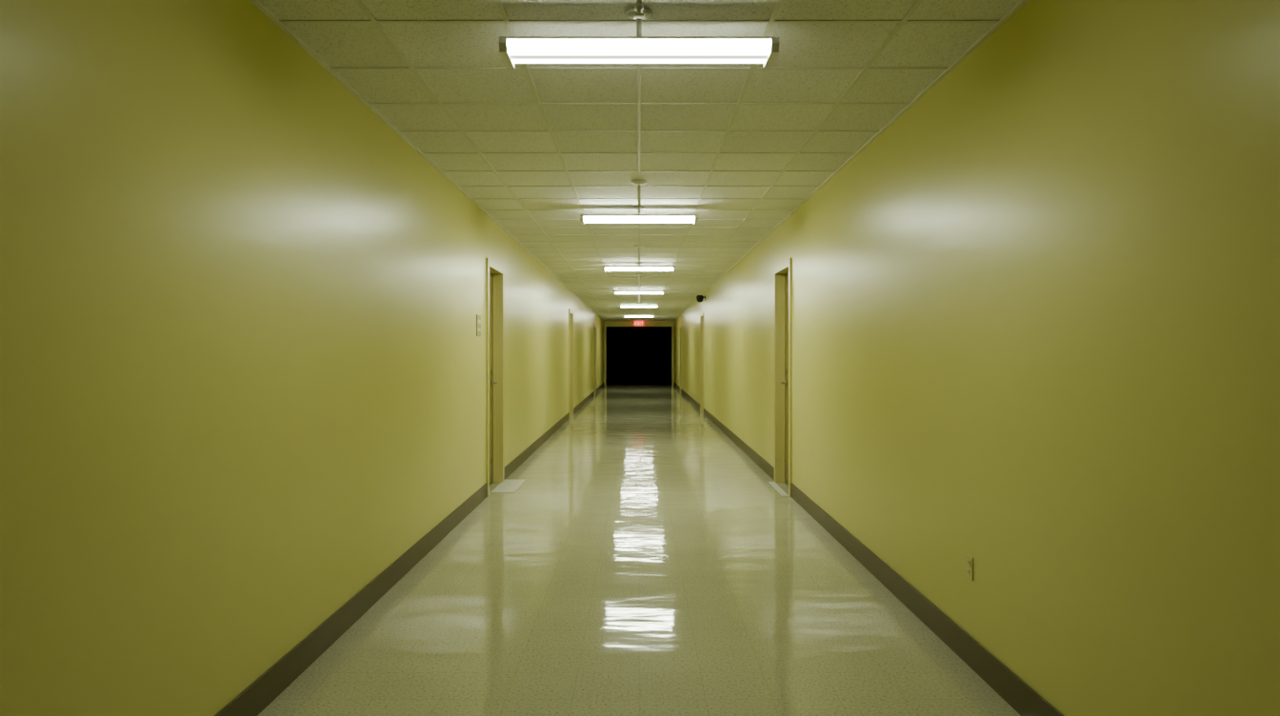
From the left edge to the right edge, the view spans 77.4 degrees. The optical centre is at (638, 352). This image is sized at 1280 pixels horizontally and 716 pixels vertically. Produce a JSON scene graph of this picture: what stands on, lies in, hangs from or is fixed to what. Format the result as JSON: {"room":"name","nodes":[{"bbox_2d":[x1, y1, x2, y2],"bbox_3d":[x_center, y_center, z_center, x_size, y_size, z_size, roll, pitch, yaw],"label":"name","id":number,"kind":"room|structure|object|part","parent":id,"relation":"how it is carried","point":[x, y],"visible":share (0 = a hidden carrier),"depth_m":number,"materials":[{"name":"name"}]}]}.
{"room":"institutional corridor","nodes":[
{"label":"institutional corridor","id":0,"kind":"room"},
{"bbox_2d":[0,0,603,715],"bbox_3d":[-1.830,-0.020,16.300,0.300,3.220,44.600,0,0,0],"label":"wall","id":1,"kind":"structure","parent":0,"point":[243,360],"depth_m":3.13,"materials":[{"name":"yellow paint"}]},
{"bbox_2d":[214,381,604,715],"bbox_3d":[-1.674,1.512,16.300,0.012,0.155,44.600,0,0,0],"label":"baseboard","id":2,"kind":"structure","parent":1,"relation":"attached to","point":[258,695],"depth_m":4.55,"materials":[{"name":"brown rubber"}]},
{"bbox_2d":[249,0,604,320],"bbox_3d":[-1.669,-1.524,16.300,0.022,0.012,44.600,0,0,0],"label":"trim","id":3,"kind":"structure","parent":1,"relation":"attached to","point":[256,3],"depth_m":4.83,"materials":[{"name":"white paint"}]},
{"bbox_2d":[476,314,480,336],"bbox_3d":[-1.675,-0.280,8.350,0.010,0.220,0.200,0,0,0],"label":"room sign","id":4,"kind":"object","parent":1,"relation":"attached to","point":[478,317],"visible":1,"depth_m":8.33,"materials":[{"name":"beige plastic"}]},
{"bbox_2d":[489,272,493,484],"bbox_3d":[-1.802,0.315,9.310,0.045,2.535,0.876,0,0,0],"label":"panel","id":5,"kind":"object","parent":1,"relation":"attached to","point":[490,274],"visible":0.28,"depth_m":9.60,"materials":[{"name":"beige paint"}]},
{"bbox_2d":[489,462,493,482],"bbox_3d":[-1.778,1.450,9.310,0.003,0.220,0.820,0,0,0],"label":"kick plate","id":6,"kind":"object","parent":5,"relation":"attached to","point":[491,464],"visible":0.36,"depth_m":9.62,"materials":[{"name":"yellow metal"}]},
{"bbox_2d":[486,258,504,497],"bbox_3d":[-1.749,0.275,9.310,0.182,2.630,1.050,0,0,0],"label":"frame","id":7,"kind":"object","parent":1,"relation":"attached to","point":[498,271],"visible":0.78,"depth_m":9.75,"materials":[{"name":"beige paint"}]},
{"bbox_2d":[568,308,573,418],"bbox_3d":[-1.749,0.275,19.675,0.182,2.630,1.060,0,0,0],"label":"frame","id":8,"kind":"object","parent":1,"relation":"attached to","point":[570,312],"visible":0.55,"depth_m":20.12,"materials":[{"name":"beige paint"}]},
{"bbox_2d":[593,323,596,394],"bbox_3d":[-1.749,0.275,30.075,0.182,2.630,1.060,0,0,0],"label":"frame","id":9,"kind":"object","parent":1,"relation":"attached to","point":[594,326],"visible":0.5,"depth_m":30.52,"materials":[{"name":"beige paint"}]},
{"bbox_2d":[257,384,1020,715],"bbox_3d":[0.000,1.640,20.800,3.960,0.100,54.000,0,0,0],"label":"floor","id":10,"kind":"structure","parent":0,"point":[642,563],"depth_m":4.90,"materials":[{"name":"tile"}]},
{"bbox_2d":[491,480,525,492],"bbox_3d":[-1.544,1.587,9.500,0.269,0.006,0.900,0,0,0],"label":"threshold","id":11,"kind":"object","parent":10,"relation":"on","point":[508,486],"visible":0.8,"depth_m":9.46,"materials":[{"name":"white stone"}]},
{"bbox_2d":[768,481,788,496],"bbox_3d":[1.618,1.587,9.310,0.076,0.006,0.940,0,0,0],"label":"threshold","id":12,"kind":"object","parent":10,"relation":"on","point":[774,485],"visible":1,"depth_m":9.26,"materials":[{"name":"white stone"}]},
{"bbox_2d":[258,0,1019,320],"bbox_3d":[0.000,-1.580,16.300,3.360,0.100,44.600,0,0,0],"label":"ceiling","id":13,"kind":"structure","parent":0,"point":[339,45],"depth_m":4.80,"materials":[{"name":"tile"}]},
{"bbox_2d":[499,7,779,68],"bbox_3d":[0.000,-1.418,3.590,1.220,0.212,0.240,0,0,0],"label":"fluorescent light fixture","id":14,"kind":"object","parent":13,"relation":"attached to","point":[638,49],"visible":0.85,"depth_m":3.51,"materials":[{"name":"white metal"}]},
{"bbox_3d":[0.000,-1.458,3.590,0.024,0.132,0.024,0,0,0],"label":"stem","id":15,"kind":"part","parent":14,"relation":"part of","materials":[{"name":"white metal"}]},
{"bbox_2d":[580,206,698,224],"bbox_3d":[0.000,-1.440,8.390,1.220,0.168,0.240,0,0,0],"label":"fluorescent light fixture","id":16,"kind":"object","parent":13,"relation":"attached to","point":[584,218],"visible":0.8,"depth_m":8.29,"materials":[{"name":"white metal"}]},
{"bbox_2d":[602,262,675,272],"bbox_3d":[0.000,-1.453,13.650,1.220,0.142,0.240,0,0,0],"label":"fluorescent light fixture","id":17,"kind":"object","parent":13,"relation":"attached to","point":[638,268],"visible":0.99,"depth_m":13.55,"materials":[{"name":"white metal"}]},
{"bbox_2d":[613,289,664,295],"bbox_3d":[0.000,-1.461,19.300,1.220,0.126,0.240,0,0,0],"label":"fluorescent light fixture","id":18,"kind":"object","parent":13,"relation":"attached to","point":[638,291],"visible":1,"depth_m":19.19,"materials":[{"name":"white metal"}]},
{"bbox_2d":[620,304,658,307],"bbox_3d":[0.000,-1.475,25.600,1.220,0.098,0.240,0,0,0],"label":"fluorescent light fixture","id":19,"kind":"object","parent":13,"relation":"attached to","point":[638,306],"visible":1,"depth_m":25.50,"materials":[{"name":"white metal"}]},
{"bbox_2d":[623,315,654,318],"bbox_3d":[0.000,-1.476,33.000,1.220,0.080,0.240,0,0,0],"label":"fluorescent light fixture","id":20,"kind":"object","parent":13,"relation":"attached to","point":[624,315],"visible":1,"depth_m":32.92,"materials":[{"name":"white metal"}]},
{"bbox_2d":[634,320,643,325],"bbox_3d":[0.000,-1.395,38.297,0.500,0.269,0.066,0,0,0],"label":"exit sign","id":21,"kind":"object","parent":13,"relation":"hanging from","point":[636,323],"visible":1,"depth_m":38.27,"materials":[{"name":"red plastic"}]},
{"bbox_2d":[279,0,999,320],"bbox_3d":[0.000,-1.527,16.300,3.316,0.006,44.600,0,0,0],"label":"grid","id":22,"kind":"object","parent":13,"relation":"attached to","point":[499,3],"depth_m":5.52,"materials":[{"name":"white metal"}]},
{"bbox_2d":[633,0,644,18],"bbox_3d":[0.000,-1.397,3.020,0.140,0.253,0.140,0,0,0],"label":"sprinkler","id":23,"kind":"object","parent":13,"relation":"attached to","point":[638,7],"depth_m":3.01,"materials":[{"name":"silver metal"}]},
{"bbox_2d":[631,180,646,210],"bbox_3d":[0.000,-1.397,7.130,0.140,0.253,0.140,0,0,0],"label":"sprinkler","id":24,"kind":"object","parent":13,"relation":"attached to","point":[638,183],"depth_m":7.12,"materials":[{"name":"white metal"}]},
{"bbox_2d":[634,245,643,262],"bbox_3d":[0.000,-1.397,11.460,0.140,0.253,0.140,0,0,0],"label":"sprinkler","id":25,"kind":"object","parent":13,"relation":"attached to","point":[637,247],"depth_m":11.45,"materials":[{"name":"white metal"}]},
{"bbox_2d":[635,274,642,286],"bbox_3d":[0.000,-1.397,15.700,0.140,0.253,0.140,0,0,0],"label":"sprinkler","id":26,"kind":"object","parent":13,"relation":"attached to","point":[638,275],"depth_m":15.69,"materials":[{"name":"white metal"}]},
{"bbox_2d":[606,326,671,384],"bbox_3d":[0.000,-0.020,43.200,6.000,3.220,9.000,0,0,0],"label":"doorway","id":27,"kind":"structure","parent":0,"point":[635,355],"depth_m":47.60,"materials":[{"name":"black"}]},
{"bbox_2d":[603,320,674,385],"bbox_3d":[0.000,-0.020,38.700,3.960,3.220,0.200,0,0,0],"label":"wall","id":28,"kind":"structure","parent":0,"point":[606,323],"depth_m":38.60,"materials":[{"name":"yellow paint"}]},
{"bbox_2d":[674,0,1279,715],"bbox_3d":[1.830,-0.020,16.300,0.300,3.220,44.600,0,0,0],"label":"wall","id":29,"kind":"structure","parent":0,"point":[1035,318],"depth_m":3.15,"materials":[{"name":"yellow paint"}]},
{"bbox_2d":[680,325,681,391],"bbox_3d":[1.749,0.275,32.075,0.182,2.630,1.060,0,0,0],"label":"frame","id":30,"kind":"object","parent":29,"relation":"attached to","point":[681,326],"visible":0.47,"depth_m":31.98,"materials":[{"name":"beige paint"}]},
{"bbox_2d":[696,295,705,302],"bbox_3d":[1.564,-1.355,20.200,0.232,0.190,0.184,0,0,0],"label":"security camera","id":31,"kind":"object","parent":29,"relation":"attached to","point":[699,298],"visible":1,"depth_m":20.14,"materials":[{"name":"black plastic"}]},
{"bbox_2d":[700,312,703,414],"bbox_3d":[1.749,0.275,21.175,0.182,2.630,1.060,0,0,0],"label":"frame","id":32,"kind":"object","parent":29,"relation":"attached to","point":[702,313],"visible":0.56,"depth_m":21.62,"materials":[{"name":"beige paint"}]},
{"bbox_2d":[773,258,791,497],"bbox_3d":[1.749,0.275,9.310,0.182,2.630,1.050,0,0,0],"label":"frame","id":33,"kind":"object","parent":29,"relation":"attached to","point":[779,271],"visible":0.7,"depth_m":9.75,"materials":[{"name":"beige paint"}]},
{"bbox_2d":[784,272,788,484],"bbox_3d":[1.802,0.315,9.310,0.045,2.535,0.876,0,0,0],"label":"panel","id":34,"kind":"object","parent":29,"relation":"attached to","point":[786,274],"visible":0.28,"depth_m":9.60,"materials":[{"name":"beige paint"}]},
{"bbox_2d":[784,462,788,482],"bbox_3d":[1.778,1.450,9.310,0.003,0.220,0.820,0,0,0],"label":"kick plate","id":35,"kind":"object","parent":34,"relation":"attached to","point":[786,464],"visible":0.36,"depth_m":9.62,"materials":[{"name":"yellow metal"}]},
{"bbox_2d":[673,0,1028,320],"bbox_3d":[1.669,-1.524,16.300,0.022,0.012,44.600,0,0,0],"label":"trim","id":36,"kind":"structure","parent":29,"relation":"attached to","point":[1020,3],"depth_m":4.82,"materials":[{"name":"white paint"}]},
{"bbox_2d":[673,381,1063,715],"bbox_3d":[1.674,1.512,16.300,0.012,0.155,44.600,0,0,0],"label":"baseboard","id":37,"kind":"structure","parent":29,"relation":"attached to","point":[1019,695],"depth_m":4.60,"materials":[{"name":"brown rubber"}]},
{"bbox_2d":[966,554,973,580],"bbox_3d":[1.674,1.090,4.050,0.012,0.116,0.072,0,0,0],"label":"wall outlet","id":38,"kind":"object","parent":29,"relation":"attached to","point":[970,560],"visible":1,"depth_m":4.03,"materials":[{"name":"beige plastic"}]}
]}

